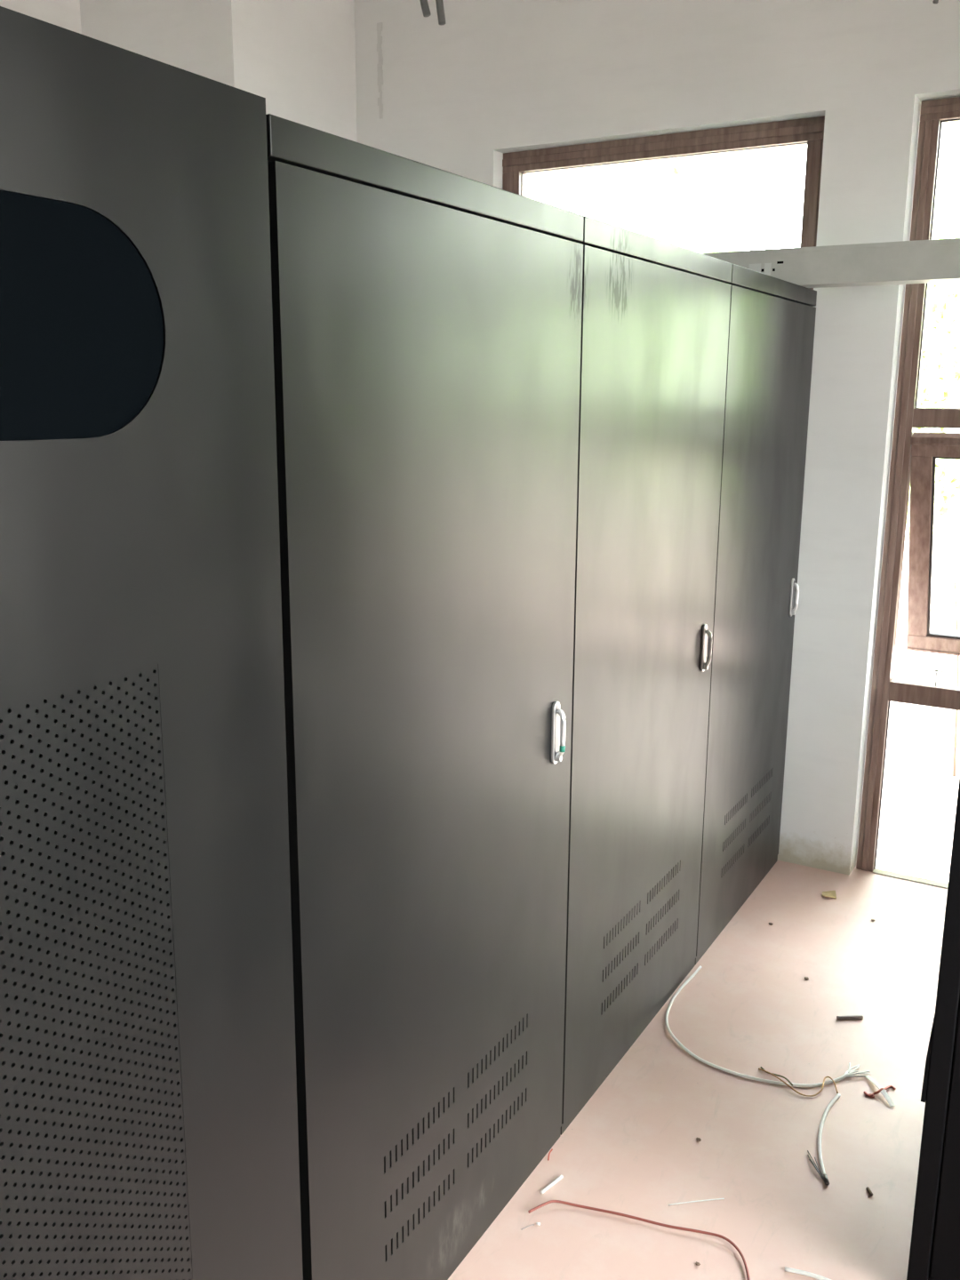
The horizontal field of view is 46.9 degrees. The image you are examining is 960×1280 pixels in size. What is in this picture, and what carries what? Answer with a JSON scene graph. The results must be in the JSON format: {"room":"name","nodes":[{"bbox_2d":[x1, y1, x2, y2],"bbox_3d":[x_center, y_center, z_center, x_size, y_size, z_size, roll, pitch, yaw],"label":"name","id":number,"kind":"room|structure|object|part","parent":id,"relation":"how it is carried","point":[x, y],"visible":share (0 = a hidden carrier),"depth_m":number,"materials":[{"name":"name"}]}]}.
{"room":"server room","nodes":[
{"label":"server room","id":0,"kind":"room"},
{"bbox_2d":[0,0,81,33],"bbox_3d":[-3.143,-0.684,2.509,0.240,3.920,7.594,8,14,29],"label":"wall","id":1,"kind":"structure","parent":0,"point":[63,13],"depth_m":4.39,"materials":[{"name":"white paint"}]},
{"bbox_2d":[354,0,959,875],"bbox_3d":[1.515,-1.004,4.010,6.250,3.900,0.240,8,14,29],"label":"wall","id":2,"kind":"structure","parent":0,"point":[499,77],"depth_m":4.13,"materials":[{"name":"white paint"}]},
{"bbox_2d":[79,0,356,142],"bbox_3d":[-1.087,-1.222,4.923,0.810,3.900,0.769,8,14,29],"label":"wall","id":3,"kind":"structure","parent":2,"relation":"attached to","point":[299,56],"depth_m":4.38,"materials":[{"name":"white paint"}]},
{"bbox_2d":[376,22,383,119],"bbox_3d":[-0.425,-2.425,4.717,0.030,0.376,0.005,8,14,29],"label":"stain","id":4,"kind":"object","parent":2,"relation":"attached to","point":[380,44],"depth_m":4.71,"materials":[{"name":"grey paint"}]},
{"bbox_2d":[502,115,824,289],"bbox_3d":[0.679,-0.929,4.512,1.335,2.086,0.071,8,14,29],"label":"window","id":5,"kind":"structure","parent":2,"relation":"in","point":[809,132],"depth_m":4.20,"materials":[{"name":"brown wood"}]},
{"bbox_2d":[856,96,959,888],"bbox_3d":[2.228,-0.413,3.866,1.486,2.816,0.372,8,14,29],"label":"window","id":6,"kind":"structure","parent":2,"relation":"in","point":[914,454],"depth_m":4.10,"materials":[{"name":"brown wood"}]},
{"bbox_3d":[1.995,0.035,4.279,0.648,0.074,0.055,8,35,29],"label":"sash rail","id":7,"kind":"part","parent":6,"relation":"part of","materials":[{"name":"brown wood"}]},
{"bbox_3d":[1.847,-0.672,3.855,0.648,0.074,0.057,8,35,29],"label":"sash rail","id":8,"kind":"part","parent":6,"relation":"part of","materials":[{"name":"brown wood"}]},
{"bbox_2d":[448,856,949,1279],"bbox_3d":[-0.352,1.639,1.349,6.730,0.120,7.594,8,14,29],"label":"floor","id":9,"kind":"structure","parent":0,"point":[633,1148],"depth_m":2.88,"materials":[{"name":"beige tile"}]},
{"bbox_2d":[0,6,303,1279],"bbox_3d":[-0.857,0.410,1.468,0.720,2.226,1.018,8,14,29],"label":"tall cabinet","id":10,"kind":"object","parent":9,"relation":"on","point":[148,1108],"visible":1,"depth_m":1.40,"materials":[{"name":"black metal"}]},
{"bbox_3d":[-0.548,0.639,1.336,0.002,1.152,0.505,8,14,29],"label":"perforated panel","id":11,"kind":"part","parent":10,"relation":"part of","materials":[{"name":"grey metal"}]},
{"bbox_2d":[265,113,583,1279],"bbox_3d":[-0.336,0.235,2.313,0.748,2.200,0.991,8,14,29],"label":"tall cabinet","id":12,"kind":"object","parent":9,"relation":"on","point":[427,319],"visible":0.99,"depth_m":2.00,"materials":[{"name":"black metal"}]},
{"bbox_3d":[-0.343,-0.814,2.085,0.720,0.053,0.991,8,14,29],"label":"panel","id":13,"kind":"part","parent":12,"relation":"part of","materials":[{"name":"grey metal"}]},
{"bbox_3d":[0.170,0.208,2.483,0.007,0.146,0.031,8,14,29],"label":"handle","id":14,"kind":"part","parent":12,"relation":"part of","materials":[{"name":"silver metal"}]},
{"bbox_3d":[0.181,0.209,2.478,0.022,0.114,0.012,8,14,29],"label":"lever","id":15,"kind":"part","parent":12,"relation":"part of","materials":[{"name":"silver metal"}]},
{"bbox_2d":[540,1175,563,1193],"bbox_3d":[0.171,1.291,2.625,0.008,0.008,0.076,12,17,42],"label":"scrap","id":16,"kind":"object","parent":9,"relation":"on","point":[560,1177],"visible":1,"depth_m":2.62,"materials":[{"name":"white plastic"}]},
{"bbox_2d":[528,1200,750,1279],"bbox_3d":[0.384,1.329,2.441,0.527,0.018,0.236,11,17,40],"label":"wire","id":17,"kind":"object","parent":9,"relation":"on","point":[550,1201],"visible":1,"depth_m":2.50,"materials":[{"name":"red plastic"}]},
{"bbox_2d":[560,216,732,1135],"bbox_3d":[0.166,0.051,3.152,0.748,2.200,0.992,8,14,29],"label":"tall cabinet","id":18,"kind":"object","parent":9,"relation":"on","point":[655,313],"visible":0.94,"depth_m":2.88,"materials":[{"name":"black metal"}]},
{"bbox_3d":[0.160,-0.998,2.924,0.720,0.053,0.991,8,14,29],"label":"panel","id":19,"kind":"part","parent":18,"relation":"part of","materials":[{"name":"grey metal"}]},
{"bbox_3d":[0.672,0.024,3.322,0.007,0.146,0.031,8,14,29],"label":"handle","id":20,"kind":"part","parent":18,"relation":"part of","materials":[{"name":"silver metal"}]},
{"bbox_3d":[0.684,0.025,3.317,0.022,0.114,0.012,8,14,29],"label":"lever","id":21,"kind":"part","parent":18,"relation":"part of","materials":[{"name":"silver metal"}]},
{"bbox_2d":[668,1198,724,1205],"bbox_3d":[0.504,1.307,2.576,0.136,0.003,0.004,-2,13,-9],"label":"scrap","id":22,"kind":"object","parent":9,"relation":"on","point":[716,1198],"visible":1,"depth_m":2.58,"materials":[{"name":"white plastic"}]},
{"bbox_2d":[695,264,816,964],"bbox_3d":[0.663,-0.132,3.982,0.748,2.200,0.971,8,14,29],"label":"tall cabinet","id":23,"kind":"object","parent":9,"relation":"on","point":[772,324],"visible":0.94,"depth_m":3.74,"materials":[{"name":"black metal"}]},
{"bbox_3d":[0.657,-1.181,3.754,0.720,0.053,0.971,8,14,29],"label":"panel","id":24,"kind":"part","parent":23,"relation":"part of","materials":[{"name":"grey metal"}]},
{"bbox_3d":[1.172,-0.160,4.157,0.007,0.146,0.031,8,14,29],"label":"handle","id":25,"kind":"part","parent":23,"relation":"part of","materials":[{"name":"silver metal"}]},
{"bbox_3d":[1.184,-0.159,4.152,0.022,0.114,0.012,8,14,29],"label":"lever","id":26,"kind":"part","parent":23,"relation":"part of","materials":[{"name":"silver metal"}]},
{"bbox_2d":[702,238,959,287],"bbox_3d":[1.973,-1.183,3.371,3.171,0.124,0.135,8,14,29],"label":"cable tray","id":27,"kind":"object","parent":23,"relation":"on","point":[932,260],"visible":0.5,"depth_m":3.71,"materials":[{"name":"metal"}]},
{"bbox_3d":[0.977,-1.293,3.866,0.078,0.042,0.001,8,14,29],"label":"joint plate","id":28,"kind":"part","parent":27,"relation":"part of","materials":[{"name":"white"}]},
{"bbox_3d":[1.974,-1.235,3.360,3.171,0.016,0.135,8,14,29],"label":"lid","id":29,"kind":"part","parent":27,"relation":"part of","materials":[{"name":"metal"}]},
{"bbox_2d":[664,965,870,1087],"bbox_3d":[0.749,1.153,3.248,0.369,0.013,0.690,-7,15,-31],"label":"cable","id":30,"kind":"object","parent":9,"relation":"on","point":[850,1072],"visible":1,"depth_m":3.07,"materials":[{"name":"white plastic"}]},
{"bbox_2d":[760,1066,792,1086],"bbox_3d":[0.816,1.197,3.042,0.010,0.018,0.114,-8,15,-34],"label":"wire","id":31,"kind":"object","parent":9,"relation":"on","point":[787,1079],"visible":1,"depth_m":3.03,"materials":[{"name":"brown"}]},
{"bbox_2d":[758,1067,838,1096],"bbox_3d":[0.863,1.204,3.010,0.213,0.018,0.091,4,13,17],"label":"wire","id":32,"kind":"object","parent":9,"relation":"on","point":[825,1077],"visible":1,"depth_m":3.00,"materials":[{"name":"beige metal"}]},
{"bbox_2d":[784,1266,831,1279],"bbox_3d":[0.708,1.354,2.355,0.116,0.008,0.015,6,14,24],"label":"scrap","id":33,"kind":"object","parent":9,"relation":"on","point":[788,1269],"visible":1,"depth_m":2.36,"materials":[{"name":"white plastic"}]},
{"bbox_2d":[807,1093,840,1185],"bbox_3d":[0.870,1.253,2.808,0.061,0.011,0.372,5,13,21],"label":"cable","id":34,"kind":"object","parent":9,"relation":"on","point":[822,1173],"visible":1,"depth_m":2.75,"materials":[{"name":"white plastic"}]},
{"bbox_2d":[822,890,836,898],"bbox_3d":[1.308,0.953,4.153,0.057,0.014,0.052,2,13,8],"label":"scrap","id":35,"kind":"object","parent":9,"relation":"on","point":[830,893],"visible":1,"depth_m":4.15,"materials":[{"name":"beige"}]},
{"bbox_2d":[836,1015,863,1019],"bbox_3d":[1.114,1.137,3.333,0.077,0.012,0.012,0,13,-3],"label":"stub","id":36,"kind":"object","parent":9,"relation":"on","point":[844,1017],"visible":1,"depth_m":3.33,"materials":[{"name":"black plastic"}]},
{"bbox_2d":[866,1186,872,1196],"bbox_3d":[0.918,1.300,2.608,0.008,0.008,0.022,-1,13,-5],"label":"scrap","id":37,"kind":"object","parent":9,"relation":"on","point":[869,1191],"visible":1,"depth_m":2.60,"materials":[{"name":"brown"}]},
{"bbox_2d":[864,1074,895,1106],"bbox_3d":[1.078,1.211,2.985,0.081,0.019,0.124,5,13,20],"label":"wire","id":38,"kind":"object","parent":9,"relation":"on","point":[881,1088],"visible":1,"depth_m":2.97,"materials":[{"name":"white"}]},
{"bbox_2d":[906,776,959,1279],"bbox_3d":[1.358,0.253,2.277,0.608,2.200,0.820,8,14,29],"label":"tall cabinet","id":39,"kind":"object","parent":9,"relation":"on","point":[934,1252],"visible":1,"depth_m":2.21,"materials":[{"name":"black metal"}]},
{"bbox_3d":[1.160,0.323,1.934,0.517,2.090,0.008,8,14,29],"label":"panel","id":40,"kind":"part","parent":39,"relation":"part of","materials":[{"name":"black metal"}]},
{"bbox_3d":[-0.331,-2.348,0.459,6.730,0.250,7.594,8,14,29],"label":"ceiling","id":41,"kind":"structure","parent":0,"visible":0},
{"bbox_2d":[419,0,431,17],"bbox_3d":[-0.235,-2.750,4.278,0.096,0.629,0.030,8,14,29],"label":"hose","id":42,"kind":"object","parent":41,"relation":"hanging from","point":[425,8],"visible":1,"depth_m":4.32,"materials":[{"name":"grey plastic"}]},
{"bbox_2d":[435,0,446,25],"bbox_3d":[-0.162,-2.721,4.241,0.066,0.667,0.030,8,14,29],"label":"hose","id":43,"kind":"object","parent":41,"relation":"hanging from","point":[440,11],"visible":1,"depth_m":4.29,"materials":[{"name":"grey plastic"}]},
{"label":"outside","id":44,"kind":"structure","parent":0,"visible":0},
{"bbox_2d":[876,519,959,871],"bbox_3d":[6.703,-0.915,13.694,80.000,0.160,90.000,8,14,29],"label":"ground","id":45,"kind":"structure","parent":44,"point":[920,788],"depth_m":6.29,"materials":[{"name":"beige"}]},
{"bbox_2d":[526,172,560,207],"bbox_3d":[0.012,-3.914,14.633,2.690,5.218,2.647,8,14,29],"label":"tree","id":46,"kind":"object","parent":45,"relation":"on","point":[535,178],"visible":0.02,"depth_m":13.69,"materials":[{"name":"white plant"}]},
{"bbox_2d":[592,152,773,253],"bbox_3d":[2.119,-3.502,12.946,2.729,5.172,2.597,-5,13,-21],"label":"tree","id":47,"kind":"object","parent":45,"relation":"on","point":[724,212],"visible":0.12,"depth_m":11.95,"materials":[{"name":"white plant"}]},
{"bbox_2d":[904,149,959,541],"bbox_3d":[4.940,-3.022,11.963,2.474,4.694,2.639,-8,15,-32],"label":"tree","id":48,"kind":"object","parent":45,"relation":"on","point":[940,371],"visible":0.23,"depth_m":11.50,"materials":[{"name":"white plant"}]},
{"bbox_2d":[930,556,959,776],"bbox_3d":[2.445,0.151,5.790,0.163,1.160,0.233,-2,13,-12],"label":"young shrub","id":49,"kind":"object","parent":45,"relation":"on","point":[956,588],"visible":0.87,"depth_m":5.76,"materials":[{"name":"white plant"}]},
{"bbox_3d":[2.487,0.180,5.794,0.111,1.101,0.033,8,14,29],"label":"stem","id":50,"kind":"part","parent":49,"relation":"part of","materials":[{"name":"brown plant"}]}
]}

